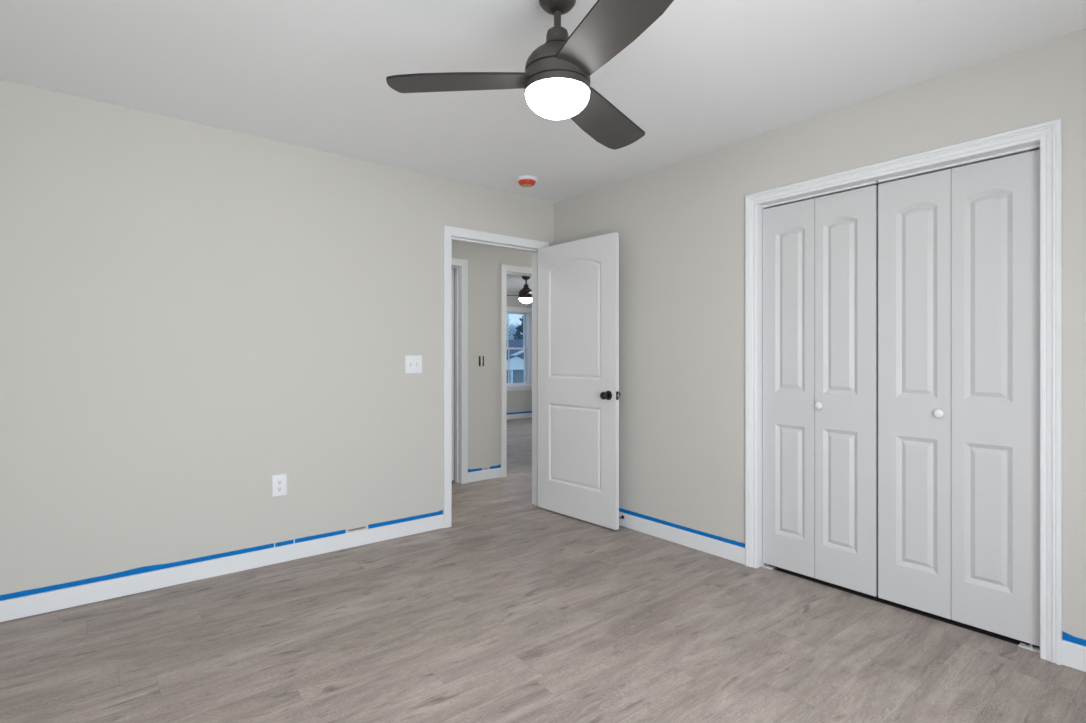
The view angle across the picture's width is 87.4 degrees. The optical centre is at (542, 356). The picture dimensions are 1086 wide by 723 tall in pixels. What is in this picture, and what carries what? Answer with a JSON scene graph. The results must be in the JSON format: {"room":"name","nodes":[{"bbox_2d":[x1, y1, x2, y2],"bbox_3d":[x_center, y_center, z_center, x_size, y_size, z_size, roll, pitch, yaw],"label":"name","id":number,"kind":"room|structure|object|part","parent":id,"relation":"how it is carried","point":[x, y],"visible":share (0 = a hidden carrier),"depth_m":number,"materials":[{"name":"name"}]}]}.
{"room":"empty bedroom","nodes":[
{"label":"empty bedroom","id":0,"kind":"room"},
{"bbox_2d":[0,80,553,594],"bbox_3d":[0.393,-0.027,4.919,7.720,2.440,0.115,0,0,-39],"label":"wall","id":1,"kind":"structure","parent":0,"point":[193,316],"depth_m":3.06,"materials":[{"name":"beige paint"}]},
{"bbox_2d":[0,543,273,600],"bbox_3d":[-2.058,1.082,2.866,1.306,0.031,0.001,0,0,-39],"label":"tape","id":2,"kind":"object","parent":1,"relation":"attached to","point":[144,569],"visible":1,"depth_m":2.85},
{"bbox_2d":[0,514,443,621],"bbox_3d":[-1.632,1.144,3.203,2.412,0.092,0.014,0,0,-39],"label":"baseboard","id":3,"kind":"structure","parent":1,"relation":"attached to","point":[30,605],"depth_m":3.03,"materials":[{"name":"white paint"}]},
{"bbox_2d":[272,474,286,496],"bbox_3d":[-1.525,0.745,3.292,0.079,0.123,0.009,0,0,-39],"label":"wall outlet","id":4,"kind":"object","parent":1,"relation":"attached to","point":[279,482],"visible":1,"depth_m":3.29,"materials":[{"name":"white plastic"}]},
{"bbox_2d":[275,539,293,546],"bbox_3d":[-1.506,1.087,3.312,0.100,0.024,0.001,0,0,-39],"label":"tape","id":5,"kind":"object","parent":1,"relation":"attached to","point":[288,541],"visible":1,"depth_m":3.31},
{"bbox_2d":[295,529,345,542],"bbox_3d":[-1.345,1.086,3.442,0.300,0.025,0.001,0,0,-39],"label":"tape","id":6,"kind":"object","parent":1,"relation":"attached to","point":[308,538],"visible":1,"depth_m":3.44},
{"bbox_2d":[368,510,442,528],"bbox_3d":[-0.907,1.083,3.795,0.535,0.034,0.001,0,0,-39],"label":"tape","id":7,"kind":"object","parent":1,"relation":"attached to","point":[441,511],"visible":1,"depth_m":3.78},
{"bbox_2d":[405,355,421,373],"bbox_3d":[-0.866,0.052,3.817,0.122,0.121,0.018,0,0,-39],"label":"light switch","id":8,"kind":"object","parent":1,"relation":"attached to","point":[413,363],"visible":1,"depth_m":3.82,"materials":[{"name":"white plastic"}]},
{"bbox_2d":[443,225,548,527],"bbox_3d":[-0.361,0.139,4.300,0.944,2.108,0.134,0,0,-39],"label":"door frame","id":9,"kind":"structure","parent":1,"relation":"attached to","point":[448,231],"depth_m":3.99,"materials":[{"name":"white paint"}]},
{"bbox_2d":[538,232,619,529],"bbox_3d":[0.240,0.166,4.188,0.173,2.030,0.832,0,0,-42],"label":"door","id":10,"kind":"structure","parent":1,"relation":"in","point":[579,394],"depth_m":4.14,"materials":[{"name":"white paint"}]},
{"bbox_3d":[0.424,0.266,3.897,0.061,0.055,0.055,0,0,-42],"label":"knob","id":11,"kind":"part","parent":10,"relation":"part of","materials":[{"name":"black metal"}]},
{"bbox_2d":[454,268,454,470],"bbox_3d":[-1.884,-0.027,7.207,0.090,2.440,4.065,0,0,-39],"label":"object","id":12,"kind":"structure","parent":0,"point":[454,268],"depth_m":5.95,"materials":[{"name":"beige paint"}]},
{"bbox_2d":[452,240,531,469],"bbox_3d":[-0.310,-0.027,5.791,7.720,2.440,0.115,0,0,-39],"label":"wall","id":13,"kind":"structure","parent":0,"point":[484,261],"depth_m":5.51,"materials":[{"name":"beige paint"}]},
{"bbox_2d":[452,268,453,480],"bbox_3d":[-1.132,0.166,5.691,0.104,2.030,0.755,0,0,-40],"label":"door","id":14,"kind":"structure","parent":13,"relation":"in","point":[452,268],"depth_m":5.42,"materials":[{"name":"white paint"}]},
{"bbox_2d":[452,258,467,483],"bbox_3d":[-1.100,0.139,5.143,0.893,2.108,0.134,0,0,-39],"label":"door frame","id":15,"kind":"structure","parent":13,"relation":"attached to","point":[463,263],"depth_m":5.36,"materials":[{"name":"white paint"}]},
{"bbox_2d":[468,468,481,471],"bbox_3d":[-0.654,1.081,5.439,0.167,0.036,0.001,0,0,-39],"label":"tape","id":16,"kind":"object","parent":13,"relation":"attached to","point":[478,469],"visible":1,"depth_m":5.44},
{"bbox_2d":[479,356,483,365],"bbox_3d":[-0.590,0.043,5.481,0.058,0.100,0.017,0,0,-39],"label":"light switch","id":17,"kind":"object","parent":13,"relation":"attached to","point":[481,358],"visible":1,"depth_m":5.48,"materials":[{"name":"grey"}]},
{"bbox_2d":[468,468,501,482],"bbox_3d":[-0.565,1.144,5.503,0.391,0.092,0.014,0,0,-39],"label":"baseboard","id":18,"kind":"structure","parent":13,"relation":"attached to","point":[497,472],"depth_m":5.49,"materials":[{"name":"white paint"}]},
{"bbox_2d":[490,464,500,468],"bbox_3d":[-0.469,1.081,5.588,0.129,0.036,0.001,0,0,-39],"label":"tape","id":19,"kind":"object","parent":13,"relation":"attached to","point":[497,466],"visible":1,"depth_m":5.59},
{"bbox_2d":[501,264,531,476],"bbox_3d":[-0.081,0.139,5.966,0.944,2.108,0.134,0,0,-39],"label":"door frame","id":20,"kind":"structure","parent":13,"relation":"attached to","point":[504,268],"depth_m":5.64,"materials":[{"name":"white paint"}]},
{"bbox_2d":[507,291,531,412],"bbox_3d":[-1.533,-0.027,10.204,4.400,2.440,0.160,0,0,-39],"label":"wall","id":21,"kind":"structure","parent":0,"point":[519,400],"depth_m":10.94,"materials":[{"name":"beige paint"}]},
{"bbox_2d":[507,306,531,390],"bbox_3d":[-0.643,-0.153,10.900,1.054,1.602,0.195,0,0,-39],"label":"window","id":22,"kind":"structure","parent":21,"relation":"in","point":[526,312],"depth_m":11.12,"materials":[{"name":"white paint"}]},
{"bbox_3d":[-0.677,-0.503,10.942,0.834,0.722,0.028,0,0,-39],"label":"sash","id":23,"kind":"part","parent":22,"relation":"part of","materials":[{"name":"white paint"}]},
{"bbox_3d":[-0.658,0.184,10.919,0.834,0.722,0.028,0,0,-39],"label":"sash","id":24,"kind":"part","parent":22,"relation":"part of","materials":[{"name":"white paint"}]},
{"bbox_2d":[507,413,531,419],"bbox_3d":[-1.506,1.144,10.115,4.150,0.092,0.014,0,0,-39],"label":"baseboard","id":25,"kind":"structure","parent":21,"relation":"attached to","point":[522,415],"depth_m":10.96,"materials":[{"name":"white paint"}]},
{"bbox_2d":[507,411,531,414],"bbox_3d":[-0.732,1.082,10.747,2.050,0.036,0.001,0,0,-39],"label":"tape","id":26,"kind":"object","parent":21,"relation":"attached to","point":[525,411],"visible":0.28,"depth_m":10.97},
{"bbox_2d":[0,418,1085,722],"bbox_3d":[0.052,1.252,5.342,8.120,0.122,9.800,0,0,-39],"label":"floor","id":27,"kind":"structure","parent":0,"point":[517,610],"depth_m":2.35,"materials":[{"name":"grey wood"}]},
{"bbox_2d":[761,564,774,569],"bbox_3d":[1.277,1.182,3.221,0.047,0.022,0.065,0,0,-39],"label":"bracket","id":28,"kind":"object","parent":27,"relation":"on","point":[767,566],"visible":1,"depth_m":3.21,"materials":[{"name":"white metal"}]},
{"bbox_2d":[1018,643,1039,652],"bbox_3d":[1.998,1.182,2.327,0.047,0.022,0.076,0,0,-39],"label":"bracket","id":29,"kind":"object","parent":27,"relation":"on","point":[1023,645],"visible":0.87,"depth_m":2.32,"materials":[{"name":"white metal"}]},
{"bbox_2d":[0,0,1085,291],"bbox_3d":[0.052,-1.322,5.342,8.120,0.150,9.800,0,0,-39],"label":"ceiling","id":30,"kind":"structure","parent":0,"point":[705,76],"depth_m":2.44,"materials":[{"name":"white paint"}]},
{"bbox_2d":[507,276,531,302],"bbox_3d":[-0.176,-1.036,8.790,1.038,0.422,1.021,0,0,-45],"label":"ceiling fan","id":31,"kind":"object","parent":30,"relation":"hanging from","point":[525,294],"visible":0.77,"depth_m":8.72,"materials":[{"name":"brown metal"}]},
{"bbox_3d":[-0.261,-0.865,8.803,0.221,0.080,0.221,0,0,-45],"label":"globe","id":32,"kind":"part","parent":31,"relation":"part of"},
{"bbox_2d":[517,175,536,186],"bbox_3d":[-0.112,-1.223,3.979,0.144,0.048,0.144,0,0,-39],"label":"smoke detector","id":33,"kind":"object","parent":30,"relation":"attached to","point":[524,181],"visible":1,"depth_m":3.94,"materials":[{"name":"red plastic"}]},
{"bbox_2d":[386,0,673,149],"bbox_3d":[0.132,-1.036,1.931,1.038,0.422,1.021,0,0,-39],"label":"ceiling fan","id":34,"kind":"object","parent":30,"relation":"hanging from","point":[555,80],"visible":1,"depth_m":1.89,"materials":[{"name":"brown metal"}]},
{"bbox_3d":[-0.286,-0.950,1.962,0.508,0.030,0.164,0,0,6],"label":"blade","id":35,"kind":"part","parent":34,"relation":"part of","materials":[{"name":"brown metal"}]},
{"bbox_3d":[0.050,-0.865,1.952,0.221,0.080,0.221,0,0,-39],"label":"globe","id":36,"kind":"part","parent":34,"relation":"part of"},
{"bbox_3d":[0.226,-0.930,2.239,0.164,0.064,0.508,0,0,36],"label":"blade","id":37,"kind":"part","parent":34,"relation":"part of","materials":[{"name":"brown metal"}]},
{"bbox_3d":[0.209,-0.972,1.656,0.164,0.070,0.508,0,0,-24],"label":"blade","id":38,"kind":"part","parent":34,"relation":"part of","materials":[{"name":"brown metal"}]},
{"bbox_2d":[554,28,1085,639],"bbox_3d":[1.419,-0.027,3.039,0.115,2.440,4.100,0,0,-39],"label":"wall","id":39,"kind":"structure","parent":0,"point":[680,226],"depth_m":3.35,"materials":[{"name":"beige paint"}]},
{"bbox_2d":[619,512,744,564],"bbox_3d":[0.626,1.144,3.919,0.014,0.092,1.706,0,0,-39],"label":"baseboard","id":40,"kind":"structure","parent":39,"relation":"attached to","point":[735,553],"depth_m":3.57,"materials":[{"name":"white paint"}]},
{"bbox_2d":[619,508,744,547],"bbox_3d":[0.720,1.086,3.812,0.001,0.028,1.420,0,0,-39],"label":"tape","id":41,"kind":"object","parent":39,"relation":"attached to","point":[719,538],"visible":0.72,"depth_m":3.60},
{"bbox_2d":[762,181,877,208],"bbox_3d":[1.448,-0.854,3.017,0.028,0.010,0.598,0,0,-39],"label":"door track","id":42,"kind":"object","parent":39,"relation":"attached to","point":[873,182],"visible":0.93,"depth_m":2.98,"materials":[{"name":"white metal"}]},
{"bbox_2d":[763,185,877,596],"bbox_3d":[1.435,0.161,3.003,0.065,2.021,0.594,0,0,-39],"label":"door","id":43,"kind":"structure","parent":42,"relation":"hanging from","point":[820,254],"depth_m":2.97,"materials":[{"name":"grey paint"}]},
{"bbox_3d":[1.443,0.255,2.970,0.035,0.037,0.037,0,0,-39],"label":"knob","id":44,"kind":"part","parent":43,"relation":"part of","materials":[{"name":"white plastic"}]},
{"bbox_2d":[745,118,1061,664],"bbox_3d":[1.629,0.135,2.764,0.136,2.116,1.352,0,0,-39],"label":"door frame","id":45,"kind":"structure","parent":39,"relation":"attached to","point":[1049,134],"depth_m":2.25,"materials":[{"name":"white paint"}]},
{"bbox_2d":[878,149,1039,645],"bbox_3d":[1.819,0.161,2.528,0.065,2.021,0.605,0,0,-39],"label":"door","id":46,"kind":"structure","parent":39,"relation":"in","point":[959,247],"depth_m":2.50,"materials":[{"name":"grey paint"}]},
{"bbox_3d":[1.779,0.255,2.553,0.035,0.037,0.037,0,0,-39],"label":"knob","id":47,"kind":"part","parent":46,"relation":"part of","materials":[{"name":"white plastic"}]},
{"bbox_2d":[878,144,1039,183],"bbox_3d":[1.834,-0.854,2.538,0.028,0.010,0.611,0,0,-39],"label":"door track","id":48,"kind":"object","parent":39,"relation":"attached to","point":[1035,147],"visible":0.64,"depth_m":2.51,"materials":[{"name":"white metal"}]},
{"bbox_2d":[1061,640,1085,671],"bbox_3d":[2.333,1.144,1.803,0.014,0.092,1.028,0,0,-39],"label":"baseboard","id":49,"kind":"structure","parent":39,"relation":"attached to","point":[1073,655],"depth_m":2.17,"materials":[{"name":"white paint"}]},
{"bbox_2d":[1062,631,1085,645],"bbox_3d":[2.335,1.082,1.810,0.001,0.035,1.016,0,0,-39],"label":"tape","id":50,"kind":"object","parent":39,"relation":"attached to","point":[1065,636],"visible":1,"depth_m":2.18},
{"bbox_2d":[794,149,1038,202],"bbox_3d":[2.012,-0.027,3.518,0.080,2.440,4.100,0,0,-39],"label":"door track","id":51,"kind":"structure","parent":0,"point":[1037,149],"depth_m":3.25,"materials":[{"name":"white metal"}]},
{"label":"outside","id":52,"kind":"structure","parent":0,"visible":0},
{"bbox_3d":[-22.784,4.200,64.785,160.000,0.709,110.000,0,0,-39],"label":"ground","id":53,"kind":"structure","parent":52,"visible":0},
{"bbox_2d":[508,319,516,339],"bbox_3d":[-5.583,-0.837,87.761,4.984,10.059,5.513,0,0,-39],"label":"tree","id":54,"kind":"object","parent":53,"relation":"on","point":[511,333],"visible":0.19,"depth_m":88.00,"materials":[{"name":"grey plant"}]},
{"bbox_2d":[508,323,520,339],"bbox_3d":[-5.035,-0.899,99.090,5.533,10.185,5.230,0,0,-39],"label":"tree","id":55,"kind":"object","parent":53,"relation":"on","point":[513,330],"visible":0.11,"depth_m":98.44,"materials":[{"name":"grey plant"}]},
{"bbox_2d":[507,339,523,382],"bbox_3d":[-0.884,1.339,49.566,16.231,5.908,10.620,0,0,-39],"label":"house","id":56,"kind":"structure","parent":53,"relation":"on","point":[516,357],"depth_m":42.80,"materials":[{"name":"white"}]},
{"bbox_3d":[-2.314,2.613,41.742,0.100,3.360,0.200,0,0,-39],"label":"porch post","id":57,"kind":"part","parent":56,"relation":"part of","materials":[{"name":"white wood"}]},
{"bbox_2d":[512,316,522,338],"bbox_3d":[-2.724,-0.746,78.191,4.893,9.878,4.306,0,0,-39],"label":"tree","id":58,"kind":"object","parent":53,"relation":"on","point":[520,328],"visible":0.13,"depth_m":77.33,"materials":[{"name":"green plant"}]}
]}

